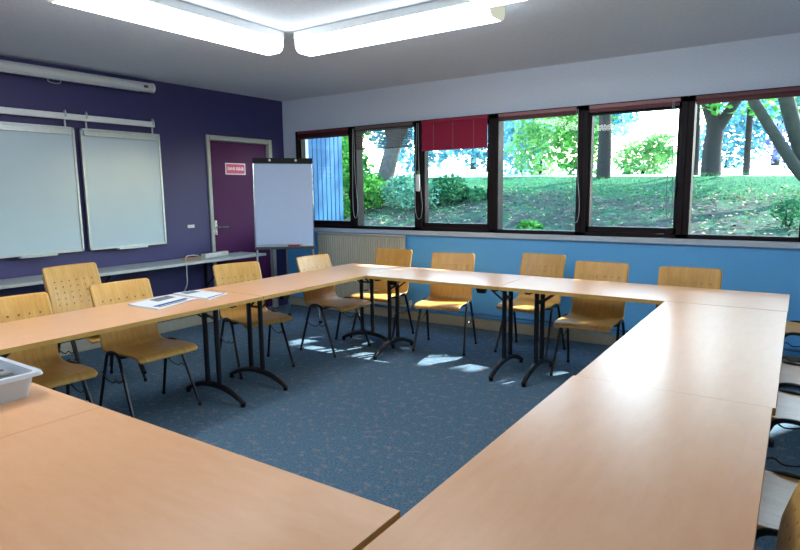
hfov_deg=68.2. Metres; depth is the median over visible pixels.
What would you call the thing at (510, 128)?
leafy shrub
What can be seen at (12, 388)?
storage box
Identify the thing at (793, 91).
blind
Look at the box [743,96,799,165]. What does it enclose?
tree
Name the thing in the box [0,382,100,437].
folding table
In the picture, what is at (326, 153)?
wall
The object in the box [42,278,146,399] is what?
chair
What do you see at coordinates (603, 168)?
tree
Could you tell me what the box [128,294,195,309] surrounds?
newspaper
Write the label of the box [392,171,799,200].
grass
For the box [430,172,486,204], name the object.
leafy shrub
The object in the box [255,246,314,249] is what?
tray
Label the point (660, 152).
leafy shrub
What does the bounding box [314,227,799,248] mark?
trim
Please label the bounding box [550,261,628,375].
chair
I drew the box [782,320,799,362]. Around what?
chair
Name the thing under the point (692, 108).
window
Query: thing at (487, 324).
baseboard
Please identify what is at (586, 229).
window
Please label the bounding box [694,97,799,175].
forked tree
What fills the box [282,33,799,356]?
wall
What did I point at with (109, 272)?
countertop
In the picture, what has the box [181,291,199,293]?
photograph
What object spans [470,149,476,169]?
tree
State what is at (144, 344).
chair
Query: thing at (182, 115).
wall
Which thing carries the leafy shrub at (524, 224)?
on the ground at (621, 210)
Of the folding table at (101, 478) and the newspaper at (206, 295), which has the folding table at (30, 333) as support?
the newspaper at (206, 295)
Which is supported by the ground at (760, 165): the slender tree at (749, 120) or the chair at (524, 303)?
the slender tree at (749, 120)
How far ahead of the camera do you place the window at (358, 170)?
6.88 m
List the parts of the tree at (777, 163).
crown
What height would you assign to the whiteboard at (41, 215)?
1.274 m
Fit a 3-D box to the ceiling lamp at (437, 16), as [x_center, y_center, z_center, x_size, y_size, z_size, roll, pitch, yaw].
[-0.063,-1.633,3.899,1.549,0.143,0.214,5,10,34]
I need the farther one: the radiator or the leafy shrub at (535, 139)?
the leafy shrub at (535, 139)
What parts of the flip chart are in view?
trim, leg, leg, trim, leg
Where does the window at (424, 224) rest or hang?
in the wall at (773, 61)
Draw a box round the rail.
[0,107,154,127]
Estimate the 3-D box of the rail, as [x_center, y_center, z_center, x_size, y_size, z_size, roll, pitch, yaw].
[-2.986,-1.407,5.238,0.062,0.054,1.765,5,10,34]
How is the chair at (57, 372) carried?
on the floor
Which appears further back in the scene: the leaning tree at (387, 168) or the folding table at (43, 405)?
the leaning tree at (387, 168)
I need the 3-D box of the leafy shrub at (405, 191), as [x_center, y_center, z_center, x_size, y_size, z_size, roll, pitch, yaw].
[0.222,-1.627,11.607,1.332,0.877,1.043,5,10,34]
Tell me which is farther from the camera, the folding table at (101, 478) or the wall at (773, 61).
the wall at (773, 61)
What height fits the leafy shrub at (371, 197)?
0.956 m
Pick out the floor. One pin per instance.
(389, 430)
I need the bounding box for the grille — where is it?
[317,232,405,236]
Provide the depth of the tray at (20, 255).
5.06 m
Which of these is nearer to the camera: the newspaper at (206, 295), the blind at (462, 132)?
the newspaper at (206, 295)
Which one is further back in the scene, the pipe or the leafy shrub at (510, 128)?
the leafy shrub at (510, 128)
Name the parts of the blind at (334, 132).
rail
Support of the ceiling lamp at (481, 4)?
attached to the ceiling
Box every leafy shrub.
[341,131,369,194]
[342,136,375,217]
[363,167,391,208]
[367,127,452,171]
[379,170,442,209]
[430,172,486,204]
[445,120,547,170]
[503,118,554,173]
[504,115,577,174]
[515,219,545,229]
[553,113,617,174]
[612,131,676,173]
[699,98,781,167]
[761,113,799,167]
[768,195,799,228]
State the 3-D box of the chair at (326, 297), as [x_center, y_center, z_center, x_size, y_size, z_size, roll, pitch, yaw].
[-0.616,0.258,5.493,0.568,0.861,0.500,5,10,37]
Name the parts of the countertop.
power strip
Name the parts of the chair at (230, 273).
leg, leg, seat and, leg, leg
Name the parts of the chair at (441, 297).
leg, leg, seat and, leg, leg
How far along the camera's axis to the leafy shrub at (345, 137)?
13.06 m
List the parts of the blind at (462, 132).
pull cord, rail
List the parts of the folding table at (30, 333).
post, post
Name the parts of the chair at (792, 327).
seat and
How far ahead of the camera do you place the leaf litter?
9.79 m
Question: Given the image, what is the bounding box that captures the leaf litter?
[344,183,799,235]
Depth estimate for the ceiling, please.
4.52 m
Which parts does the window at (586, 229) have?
handle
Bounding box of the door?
[205,134,277,319]
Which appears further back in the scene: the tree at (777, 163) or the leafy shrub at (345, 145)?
the tree at (777, 163)
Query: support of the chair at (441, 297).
on the floor
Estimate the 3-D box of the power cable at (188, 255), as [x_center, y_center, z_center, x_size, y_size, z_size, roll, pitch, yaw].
[-2.221,0.023,6.190,0.462,0.463,0.362,5,10,34]
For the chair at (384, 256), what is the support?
on the floor
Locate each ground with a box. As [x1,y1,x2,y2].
[343,176,799,235]
[365,159,793,177]
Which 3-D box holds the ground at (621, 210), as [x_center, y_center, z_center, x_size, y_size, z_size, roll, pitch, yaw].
[0.918,-1.385,11.131,44.000,1.904,8.050,5,10,34]
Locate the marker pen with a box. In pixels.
[0,372,13,377]
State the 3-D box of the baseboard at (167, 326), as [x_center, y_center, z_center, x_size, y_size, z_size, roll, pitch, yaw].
[-3.739,0.826,4.421,0.022,0.115,5.795,5,10,34]
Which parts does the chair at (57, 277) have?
seat and, leg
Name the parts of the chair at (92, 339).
seat and, leg, leg, leg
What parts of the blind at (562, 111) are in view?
rail, pull cord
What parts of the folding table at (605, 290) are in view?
post, post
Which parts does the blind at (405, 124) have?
pull cord, rail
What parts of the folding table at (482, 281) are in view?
post, post, post, post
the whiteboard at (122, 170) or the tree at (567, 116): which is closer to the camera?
the whiteboard at (122, 170)
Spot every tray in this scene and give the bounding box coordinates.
[18,253,57,258]
[117,245,147,249]
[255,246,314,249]
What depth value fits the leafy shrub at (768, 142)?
17.31 m
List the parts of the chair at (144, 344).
leg, leg, seat and, leg, leg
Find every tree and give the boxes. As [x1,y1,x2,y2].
[375,128,406,199]
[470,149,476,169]
[533,116,577,165]
[572,112,640,160]
[596,115,611,178]
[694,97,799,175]
[730,99,779,174]
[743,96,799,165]
[748,97,799,180]
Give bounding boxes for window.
[295,127,354,228]
[352,121,418,229]
[418,114,493,232]
[493,105,583,234]
[580,96,688,237]
[681,86,799,241]
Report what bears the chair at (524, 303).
on the floor
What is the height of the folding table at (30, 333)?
0.740 m
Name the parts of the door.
handle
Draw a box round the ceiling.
[0,0,799,100]
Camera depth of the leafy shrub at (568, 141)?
15.44 m
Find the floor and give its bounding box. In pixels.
[55,304,799,549]
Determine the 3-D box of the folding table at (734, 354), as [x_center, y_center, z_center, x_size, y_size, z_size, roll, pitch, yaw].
[1.445,0.663,2.864,0.648,0.740,1.790,5,10,34]
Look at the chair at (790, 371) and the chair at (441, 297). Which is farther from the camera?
the chair at (441, 297)
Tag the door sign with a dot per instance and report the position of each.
(230, 168)
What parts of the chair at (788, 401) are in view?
seat and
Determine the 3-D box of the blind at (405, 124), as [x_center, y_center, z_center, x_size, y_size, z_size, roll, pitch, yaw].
[-0.208,-1.159,6.660,0.826,1.044,0.037,5,10,34]
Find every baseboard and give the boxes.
[60,311,212,355]
[290,296,799,361]
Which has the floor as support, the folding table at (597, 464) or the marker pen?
the folding table at (597, 464)
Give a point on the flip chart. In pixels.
(282, 187)
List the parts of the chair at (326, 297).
leg, leg, seat and, leg, leg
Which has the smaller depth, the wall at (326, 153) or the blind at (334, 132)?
the blind at (334, 132)
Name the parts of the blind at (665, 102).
rail, pull cord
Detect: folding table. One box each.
[0,289,262,407]
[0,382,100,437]
[0,407,399,549]
[205,263,404,390]
[362,375,772,549]
[366,267,528,380]
[498,276,789,387]
[576,301,786,447]
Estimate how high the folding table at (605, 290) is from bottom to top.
0.740 m
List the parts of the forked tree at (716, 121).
crown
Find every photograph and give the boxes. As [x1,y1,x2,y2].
[151,296,173,300]
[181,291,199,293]
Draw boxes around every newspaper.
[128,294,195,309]
[173,290,226,299]
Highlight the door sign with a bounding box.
[225,163,245,174]
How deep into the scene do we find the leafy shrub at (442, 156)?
25.29 m
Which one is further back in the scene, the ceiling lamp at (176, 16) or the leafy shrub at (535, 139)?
the leafy shrub at (535, 139)
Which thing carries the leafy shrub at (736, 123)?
on the ground at (760, 165)
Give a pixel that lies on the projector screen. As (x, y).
(12, 67)
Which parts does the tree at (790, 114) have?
crown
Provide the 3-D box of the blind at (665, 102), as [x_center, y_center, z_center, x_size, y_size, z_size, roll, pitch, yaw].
[2.020,-0.998,5.166,0.747,1.004,0.037,5,10,34]
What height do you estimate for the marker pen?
0.035 m
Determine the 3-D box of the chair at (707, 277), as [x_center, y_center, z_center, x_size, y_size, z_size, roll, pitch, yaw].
[2.027,0.402,4.232,0.500,0.861,0.568,4,9,31]
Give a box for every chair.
[0,292,97,403]
[41,262,146,382]
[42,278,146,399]
[89,278,201,417]
[212,261,294,378]
[296,254,370,357]
[349,248,413,337]
[412,252,476,355]
[494,253,565,357]
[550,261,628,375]
[656,266,721,307]
[755,470,799,541]
[766,390,799,466]
[775,480,799,549]
[778,362,799,389]
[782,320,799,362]
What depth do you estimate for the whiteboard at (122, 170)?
5.72 m
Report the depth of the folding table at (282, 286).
4.67 m
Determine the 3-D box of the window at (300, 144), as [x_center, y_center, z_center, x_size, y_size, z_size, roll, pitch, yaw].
[-0.890,-1.172,7.216,0.905,1.180,0.145,5,10,34]
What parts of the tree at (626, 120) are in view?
crown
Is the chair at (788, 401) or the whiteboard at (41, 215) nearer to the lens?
the chair at (788, 401)
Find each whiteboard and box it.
[0,110,84,258]
[78,112,166,250]
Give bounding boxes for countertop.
[0,250,265,288]
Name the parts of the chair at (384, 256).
leg, seat and, leg, leg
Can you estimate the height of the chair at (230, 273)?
0.861 m
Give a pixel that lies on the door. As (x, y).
(231, 198)
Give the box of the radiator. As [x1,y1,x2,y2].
[317,232,411,307]
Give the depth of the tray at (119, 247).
5.78 m
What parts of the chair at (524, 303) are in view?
leg, leg, seat and, leg, leg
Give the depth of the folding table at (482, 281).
4.87 m
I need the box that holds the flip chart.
[252,158,321,323]
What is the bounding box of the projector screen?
[0,59,155,92]
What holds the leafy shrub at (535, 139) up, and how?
on the ground at (760, 165)
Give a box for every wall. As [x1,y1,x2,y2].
[0,55,288,342]
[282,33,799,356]
[308,137,343,220]
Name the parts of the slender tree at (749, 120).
crown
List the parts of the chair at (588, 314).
leg, leg, seat and, leg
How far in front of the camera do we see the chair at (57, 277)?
4.52 m
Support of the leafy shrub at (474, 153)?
on the ground at (760, 165)
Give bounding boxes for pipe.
[411,305,799,351]
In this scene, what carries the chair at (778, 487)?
on the floor
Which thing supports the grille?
attached to the radiator
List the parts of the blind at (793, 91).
rail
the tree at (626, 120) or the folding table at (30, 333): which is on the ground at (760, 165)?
the tree at (626, 120)
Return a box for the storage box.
[0,357,42,403]
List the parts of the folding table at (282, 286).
post, post, post, post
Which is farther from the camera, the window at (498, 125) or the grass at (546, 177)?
the grass at (546, 177)
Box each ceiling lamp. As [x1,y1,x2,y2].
[47,0,283,55]
[294,0,505,56]
[469,0,523,8]
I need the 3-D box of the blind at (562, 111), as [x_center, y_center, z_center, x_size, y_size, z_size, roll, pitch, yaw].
[1.319,-1.030,5.639,0.827,1.054,0.037,5,10,34]
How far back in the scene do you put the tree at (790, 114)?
9.06 m
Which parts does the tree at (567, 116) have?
crown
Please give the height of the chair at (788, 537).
0.861 m
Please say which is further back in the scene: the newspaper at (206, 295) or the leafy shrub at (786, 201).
the leafy shrub at (786, 201)
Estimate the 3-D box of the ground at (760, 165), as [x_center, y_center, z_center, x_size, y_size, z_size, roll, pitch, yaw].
[17.673,-6.734,35.524,80.000,3.940,52.000,5,10,34]
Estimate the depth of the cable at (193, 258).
6.19 m
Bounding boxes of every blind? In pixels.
[297,128,347,139]
[352,122,412,217]
[415,115,487,218]
[498,107,579,222]
[589,98,680,218]
[696,87,799,104]
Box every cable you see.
[181,257,201,260]
[184,255,198,291]

